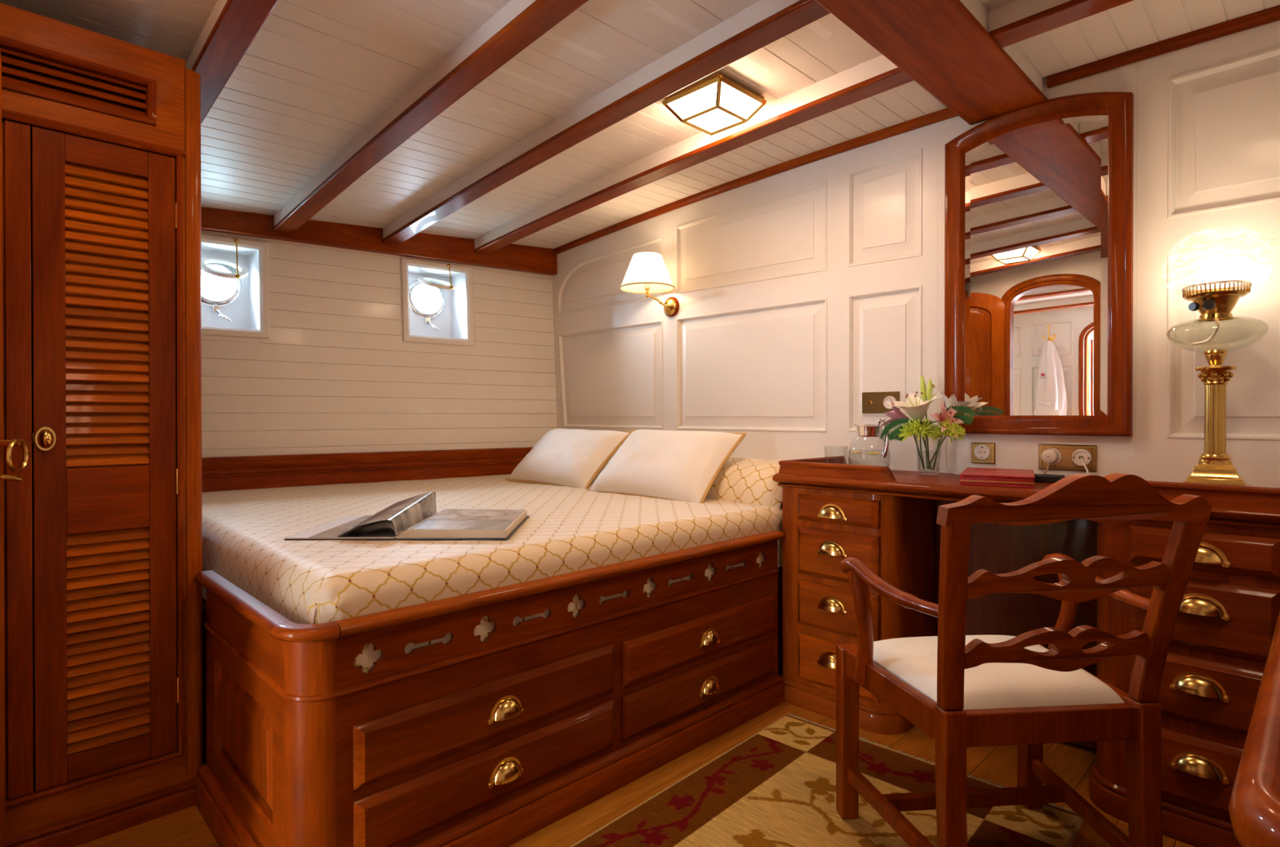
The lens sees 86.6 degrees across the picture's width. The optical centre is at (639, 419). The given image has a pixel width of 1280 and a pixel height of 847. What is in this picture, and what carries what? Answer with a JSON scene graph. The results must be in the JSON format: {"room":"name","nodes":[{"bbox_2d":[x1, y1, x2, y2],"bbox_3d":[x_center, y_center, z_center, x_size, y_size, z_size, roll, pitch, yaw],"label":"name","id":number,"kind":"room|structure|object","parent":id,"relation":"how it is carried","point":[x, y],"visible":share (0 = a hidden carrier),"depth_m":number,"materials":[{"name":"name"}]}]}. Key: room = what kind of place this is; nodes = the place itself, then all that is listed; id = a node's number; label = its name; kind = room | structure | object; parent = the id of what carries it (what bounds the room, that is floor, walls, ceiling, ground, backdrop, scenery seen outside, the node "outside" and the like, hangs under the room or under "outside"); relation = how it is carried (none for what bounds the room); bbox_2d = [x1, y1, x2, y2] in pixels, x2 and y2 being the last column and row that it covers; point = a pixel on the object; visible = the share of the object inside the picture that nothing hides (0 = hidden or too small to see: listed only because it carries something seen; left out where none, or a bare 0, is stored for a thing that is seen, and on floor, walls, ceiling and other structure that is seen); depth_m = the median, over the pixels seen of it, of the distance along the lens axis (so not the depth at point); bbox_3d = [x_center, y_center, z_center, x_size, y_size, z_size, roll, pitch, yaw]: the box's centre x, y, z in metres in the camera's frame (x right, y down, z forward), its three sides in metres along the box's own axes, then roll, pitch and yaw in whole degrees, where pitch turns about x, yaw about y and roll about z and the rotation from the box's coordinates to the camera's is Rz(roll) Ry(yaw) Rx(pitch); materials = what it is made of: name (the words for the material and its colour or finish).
{"room":"ship interior","nodes":[
{"label":"ship interior","id":0,"kind":"room"},
{"bbox_2d":[200,230,557,457],"bbox_3d":[-1.686,-0.067,3.355,2.947,2.300,0.171,0,0,-37],"label":"wall","id":1,"kind":"structure","parent":0,"point":[335,372],"depth_m":3.54,"materials":[{"name":"white paint"}]},
{"bbox_2d":[200,233,270,338],"bbox_3d":[-2.013,-0.620,3.234,0.410,0.465,0.252,0,0,-37],"label":"window","id":2,"kind":"structure","parent":1,"relation":"in","point":[245,313],"depth_m":3.27,"materials":[{"name":"white paint"}]},
{"bbox_2d":[201,446,533,492],"bbox_3d":[-1.630,0.327,3.322,2.860,0.312,0.045,0,0,-37],"label":"trim","id":3,"kind":"structure","parent":1,"relation":"attached to","point":[267,471],"depth_m":3.44,"materials":[{"name":"brown wood"}]},
{"bbox_2d":[400,257,475,346],"bbox_3d":[-1.178,-0.646,3.857,0.410,0.455,0.266,0,0,-37],"label":"window","id":4,"kind":"structure","parent":1,"relation":"in","point":[451,320],"depth_m":3.88,"materials":[{"name":"white paint"}]},
{"bbox_2d":[75,702,1194,846],"bbox_3d":[-0.102,1.071,1.764,2.940,0.060,4.750,0,0,-45],"label":"floor","id":5,"kind":"structure","parent":0,"point":[1073,762],"depth_m":1.95,"materials":[{"name":"brown wood"}]},
{"bbox_2d":[0,2,203,846],"bbox_3d":[-1.865,0.036,2.053,0.688,2.007,1.257,0,0,-45],"label":"wardrobe","id":6,"kind":"object","parent":5,"relation":"on","point":[101,133],"visible":0.99,"depth_m":1.71,"materials":[{"name":"brown wood"}]},
{"bbox_2d":[0,35,155,125],"bbox_3d":[-1.436,-0.827,1.654,0.417,0.118,0.071,0,0,-45],"label":"vent grille","id":7,"kind":"object","parent":6,"relation":"attached to","point":[34,71],"depth_m":1.67,"materials":[{"name":"brown wood"}]},
{"bbox_2d":[194,529,785,846],"bbox_3d":[-0.580,0.724,2.717,2.124,0.624,1.916,0,0,-45],"label":"bed base","id":8,"kind":"object","parent":5,"relation":"on","point":[466,740],"visible":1,"depth_m":1.68,"materials":[{"name":"brown wood"}]},
{"bbox_2d":[201,456,782,672],"bbox_3d":[-0.668,0.411,2.873,2.071,0.493,2.135,0,0,-45],"label":"bedspread","id":9,"kind":"object","parent":8,"relation":"on","point":[567,529],"visible":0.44,"depth_m":2.01,"materials":[{"name":"beige fabric"}]},
{"bbox_2d":[284,491,529,539],"bbox_3d":[-0.668,0.284,2.059,0.608,0.086,0.418,0,0,-1],"label":"open book","id":10,"kind":"object","parent":9,"relation":"on","point":[416,517],"visible":1,"depth_m":1.95,"materials":[{"name":"grey paper"}]},
{"bbox_2d":[505,427,631,488],"bbox_3d":[-0.371,0.193,3.445,0.327,0.286,0.632,0,0,-45],"label":"pillow","id":11,"kind":"object","parent":9,"relation":"on","point":[569,457],"visible":0.91,"depth_m":3.32,"materials":[{"name":"fabric"}]},
{"bbox_2d":[586,428,746,502],"bbox_3d":[0.100,0.195,2.955,0.646,0.294,0.322,0,0,42],"label":"pillow","id":12,"kind":"object","parent":9,"relation":"on","point":[668,464],"visible":0.96,"depth_m":2.84,"materials":[{"name":"fabric"}]},
{"bbox_2d":[569,712,1084,846],"bbox_3d":[0.326,1.036,1.528,0.885,0.010,1.541,0,0,43],"label":"rug","id":13,"kind":"object","parent":5,"relation":"on","point":[775,787],"visible":0.75,"depth_m":1.80,"materials":[{"name":"carpet"}]},
{"bbox_2d":[835,472,1212,846],"bbox_3d":[0.817,0.572,1.537,0.591,0.941,0.565,0,0,-5],"label":"armchair","id":14,"kind":"object","parent":13,"relation":"on","point":[962,691],"visible":1,"depth_m":1.37,"materials":[{"name":"brown wood"}]},
{"bbox_2d":[873,634,1124,709],"bbox_3d":[0.812,0.577,1.595,0.467,0.063,0.390,0,0,-5],"label":"seat cushion","id":15,"kind":"object","parent":14,"relation":"on","point":[906,667],"depth_m":1.47,"materials":[{"name":"fabric"}]},
{"bbox_2d":[782,486,936,734],"bbox_3d":[0.820,0.642,2.496,0.486,0.790,0.438,0,0,-45],"label":"pedestal","id":16,"kind":"object","parent":5,"relation":"on","point":[895,536],"visible":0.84,"depth_m":2.35,"materials":[{"name":"brown wood"}]},
{"bbox_2d":[1088,519,1279,846],"bbox_3d":[1.692,0.647,1.609,0.486,0.790,1.018,0,0,-45],"label":"pedestal","id":17,"kind":"object","parent":5,"relation":"on","point":[1222,637],"visible":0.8,"depth_m":1.64,"materials":[{"name":"brown wood"}]},
{"bbox_2d":[772,455,1279,528],"bbox_3d":[1.349,0.203,1.957,0.490,0.094,1.998,0,0,-45],"label":"desk top","id":18,"kind":"structure","parent":17,"relation":"on","point":[1231,504],"depth_m":2.08,"materials":[{"name":"brown wood"}]},
{"bbox_2d":[823,445,848,463],"bbox_3d":[0.764,0.151,2.647,0.091,0.093,0.091,0,0,-45],"label":"glass tumbler","id":19,"kind":"object","parent":18,"relation":"on","point":[824,446],"visible":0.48,"depth_m":2.65,"materials":[{"name":"clear glass"}]},
{"bbox_2d":[848,417,890,466],"bbox_3d":[0.860,0.096,2.549,0.153,0.202,0.153,0,0,-14],"label":"water jug","id":20,"kind":"object","parent":18,"relation":"on","point":[862,430],"visible":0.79,"depth_m":2.51,"materials":[{"name":"clear glass"}]},
{"bbox_2d":[915,434,943,475],"bbox_3d":[1.042,0.124,2.453,0.101,0.148,0.101,0,0,-45],"label":"flower vase","id":21,"kind":"object","parent":18,"relation":"on","point":[943,434],"visible":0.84,"depth_m":2.45,"materials":[{"name":"clear glass"}]},
{"bbox_2d":[879,417,914,442],"bbox_3d":[0.943,0.040,2.461,0.145,0.092,0.034,0,0,21],"label":"frond","id":22,"kind":"object","parent":21,"relation":"in","point":[889,426],"visible":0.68,"depth_m":2.47,"materials":[{"name":"green plant"}]},
{"bbox_2d":[879,398,924,469],"bbox_3d":[0.939,0.053,2.462,0.119,0.258,0.140,0,0,-45],"label":"lily","id":23,"kind":"object","parent":21,"relation":"in","point":[897,414],"visible":0.92,"depth_m":2.45,"materials":[{"name":"pink plant"}]},
{"bbox_2d":[891,422,912,441],"bbox_3d":[0.949,0.048,2.421,0.105,0.067,0.026,0,0,4],"label":"frond","id":24,"kind":"object","parent":21,"relation":"in","point":[896,430],"visible":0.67,"depth_m":2.42,"materials":[{"name":"green plant"}]},
{"bbox_2d":[884,390,942,469],"bbox_3d":[0.968,0.040,2.414,0.184,0.285,0.208,0,0,-45],"label":"lily","id":25,"kind":"object","parent":21,"relation":"in","point":[915,406],"visible":0.94,"depth_m":2.42,"materials":[{"name":"white plant"}]},
{"bbox_2d":[898,417,939,467],"bbox_3d":[0.989,0.087,2.402,0.137,0.188,0.136,0,0,-1],"label":"chrysanthemum","id":26,"kind":"object","parent":21,"relation":"in","point":[911,430],"visible":0.97,"depth_m":2.38,"materials":[{"name":"green plant"}]},
{"bbox_2d":[911,419,939,469],"bbox_3d":[1.020,0.091,2.431,0.106,0.178,0.108,0,0,-45],"label":"leaf sprig","id":27,"kind":"object","parent":21,"relation":"in","point":[921,422],"visible":0.46,"depth_m":2.44,"materials":[{"name":"green plant"}]},
{"bbox_2d":[920,374,932,468],"bbox_3d":[1.031,0.010,2.443,0.033,0.339,0.044,0,0,-45],"label":"bud","id":28,"kind":"object","parent":21,"relation":"in","point":[927,392],"visible":0.85,"depth_m":2.44,"materials":[{"name":"green plant"}]},
{"bbox_2d":[928,419,965,467],"bbox_3d":[1.073,0.091,2.375,0.115,0.180,0.141,0,0,17],"label":"chrysanthemum","id":29,"kind":"object","parent":21,"relation":"in","point":[959,431],"visible":0.94,"depth_m":2.34,"materials":[{"name":"green plant"}]},
{"bbox_2d":[930,401,964,469],"bbox_3d":[1.051,0.060,2.362,0.128,0.245,0.116,0,0,-45],"label":"lily","id":30,"kind":"object","parent":21,"relation":"in","point":[947,415],"visible":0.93,"depth_m":2.36,"materials":[{"name":"pink plant"}]},
{"bbox_2d":[932,390,972,469],"bbox_3d":[1.133,0.038,2.427,0.117,0.287,0.120,0,0,-27],"label":"lily","id":31,"kind":"object","parent":21,"relation":"in","point":[952,401],"visible":0.52,"depth_m":2.41,"materials":[{"name":"plant"}]},
{"bbox_2d":[934,404,975,425],"bbox_3d":[1.102,-0.015,2.370,0.040,0.073,0.142,0,0,-45],"label":"frond","id":32,"kind":"object","parent":21,"relation":"in","point":[966,419],"visible":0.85,"depth_m":2.35,"materials":[{"name":"green plant"}]},
{"bbox_2d":[946,435,959,475],"bbox_3d":[1.136,0.126,2.441,0.017,0.147,0.134,0,0,-1],"label":"wire","id":33,"kind":"object","parent":18,"relation":"on","point":[946,436],"visible":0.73,"depth_m":2.50,"materials":[{"name":"beige"}]},
{"bbox_2d":[960,466,1035,488],"bbox_3d":[1.143,0.184,2.169,0.200,0.034,0.301,0,0,29],"label":"book","id":34,"kind":"object","parent":18,"relation":"on","point":[1015,477],"visible":1,"depth_m":2.06,"materials":[{"name":"red leather"}]},
{"bbox_2d":[935,499,1097,749],"bbox_3d":[1.260,0.633,2.260,0.020,0.770,0.538,0,0,-45],"label":"panel","id":35,"kind":"object","parent":18,"relation":"attached to","point":[994,548],"visible":0.21,"depth_m":2.25,"materials":[{"name":"brown wood"}]},
{"bbox_2d":[1043,462,1049,473],"bbox_3d":[1.324,0.168,2.236,0.065,0.062,0.024,0,0,-38],"label":"lead","id":36,"kind":"object","parent":18,"relation":"on","point":[1048,463],"visible":0.4,"depth_m":2.24,"materials":[{"name":"brown"}]},
{"bbox_2d":[1034,473,1065,482],"bbox_3d":[1.290,0.189,2.184,0.044,0.024,0.126,0,0,-45],"label":"power adapter","id":37,"kind":"object","parent":18,"relation":"on","point":[1043,477],"visible":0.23,"depth_m":2.15,"materials":[{"name":"black plastic"}]},
{"bbox_2d":[1165,259,1268,486],"bbox_3d":[1.570,-0.153,1.854,0.230,0.709,0.230,0,0,42],"label":"table lamp","id":38,"kind":"object","parent":18,"relation":"on","point":[1215,465],"visible":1,"depth_m":1.83,"materials":[{"name":"gold metal"}]},
{"bbox_2d":[1228,611,1279,846],"bbox_3d":[1.310,0.686,0.693,1.365,0.720,0.986,0,0,-45],"label":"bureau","id":39,"kind":"object","parent":5,"relation":"on","point":[1254,805],"visible":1,"depth_m":0.64,"materials":[{"name":"brown wood"}]},
{"bbox_2d":[0,0,1279,275],"bbox_3d":[-0.128,-1.082,1.786,2.930,0.494,4.835,0,0,-45],"label":"ceiling","id":40,"kind":"structure","parent":0,"point":[498,134],"depth_m":2.21,"materials":[{"name":"white paint"}]},
{"bbox_2d":[662,71,766,135],"bbox_3d":[0.261,-1.087,2.385,0.269,0.092,0.269,0,0,-45],"label":"ceiling lamp","id":41,"kind":"object","parent":40,"relation":"attached to","point":[715,104],"visible":0.99,"depth_m":2.33,"materials":[{"name":"white glass"}]},
{"bbox_2d":[551,20,1279,488],"bbox_3d":[0.994,-0.089,2.695,0.044,2.350,4.550,0,0,-45],"label":"wall","id":42,"kind":"structure","parent":0,"point":[802,291],"depth_m":2.67,"materials":[{"name":"white paint"}]},
{"bbox_2d":[619,251,679,316],"bbox_3d":[0.041,-0.676,3.427,0.292,0.298,0.281,0,0,-45],"label":"wall lamp","id":43,"kind":"object","parent":42,"relation":"attached to","point":[646,273],"visible":1,"depth_m":3.36,"materials":[{"name":"white fabric"}]},
{"bbox_2d":[554,107,958,253],"bbox_3d":[0.317,-1.079,3.335,0.024,0.138,2.480,0,0,-45],"label":"trim","id":44,"kind":"structure","parent":42,"relation":"attached to","point":[943,114],"depth_m":3.02,"materials":[{"name":"brown wood"}]},
{"bbox_2d":[862,391,899,413],"bbox_3d":[0.953,-0.066,2.700,0.016,0.085,0.155,0,0,-45],"label":"light switch","id":45,"kind":"object","parent":42,"relation":"attached to","point":[872,402],"visible":0.77,"depth_m":2.71,"materials":[{"name":"gold metal"}]},
{"bbox_2d":[971,442,995,463],"bbox_3d":[1.223,0.121,2.425,0.016,0.074,0.080,0,0,-45],"label":"wall socket","id":46,"kind":"object","parent":42,"relation":"attached to","point":[981,452],"visible":1,"depth_m":2.42,"materials":[{"name":"gold metal"}]},
{"bbox_2d":[944,91,1133,435],"bbox_3d":[1.326,-0.507,2.307,0.031,1.118,0.566,0,0,-45],"label":"wall mirror","id":47,"kind":"object","parent":42,"relation":"attached to","point":[1038,197],"visible":0.98,"depth_m":2.28,"materials":[{"name":"brown wood"}]},
{"bbox_2d":[1038,443,1097,471],"bbox_3d":[1.394,0.126,2.228,0.050,0.085,0.166,0,0,-45],"label":"wall socket","id":48,"kind":"object","parent":42,"relation":"attached to","point":[1060,456],"visible":0.99,"depth_m":2.23,"materials":[{"name":"gold metal"}]},
{"bbox_2d":[1080,457,1088,474],"bbox_3d":[1.414,0.161,2.188,0.052,0.078,0.063,0,0,-45],"label":"lead","id":49,"kind":"object","parent":48,"relation":"attached to","point":[1082,460],"visible":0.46,"depth_m":2.17,"materials":[{"name":"beige plastic"}]},
{"bbox_2d":[1046,4,1279,88],"bbox_3d":[1.947,-1.099,1.677,0.024,0.080,1.670,0,0,-45],"label":"trim","id":50,"kind":"structure","parent":42,"relation":"attached to","point":[1268,15],"depth_m":2.04,"materials":[{"name":"brown wood"}]},
{"bbox_3d":[-1.164,-0.079,0.784,0.060,2.350,4.850,0,0,-45],"label":"wall","id":51,"kind":"structure","parent":0,"visible":0},
{"bbox_2d":[0,48,29,846],"bbox_3d":[-1.366,0.056,1.295,0.075,1.935,0.508,0,0,-14],"label":"door","id":52,"kind":"structure","parent":51,"relation":"in","point":[9,443],"depth_m":1.52,"materials":[{"name":"brown wood"}]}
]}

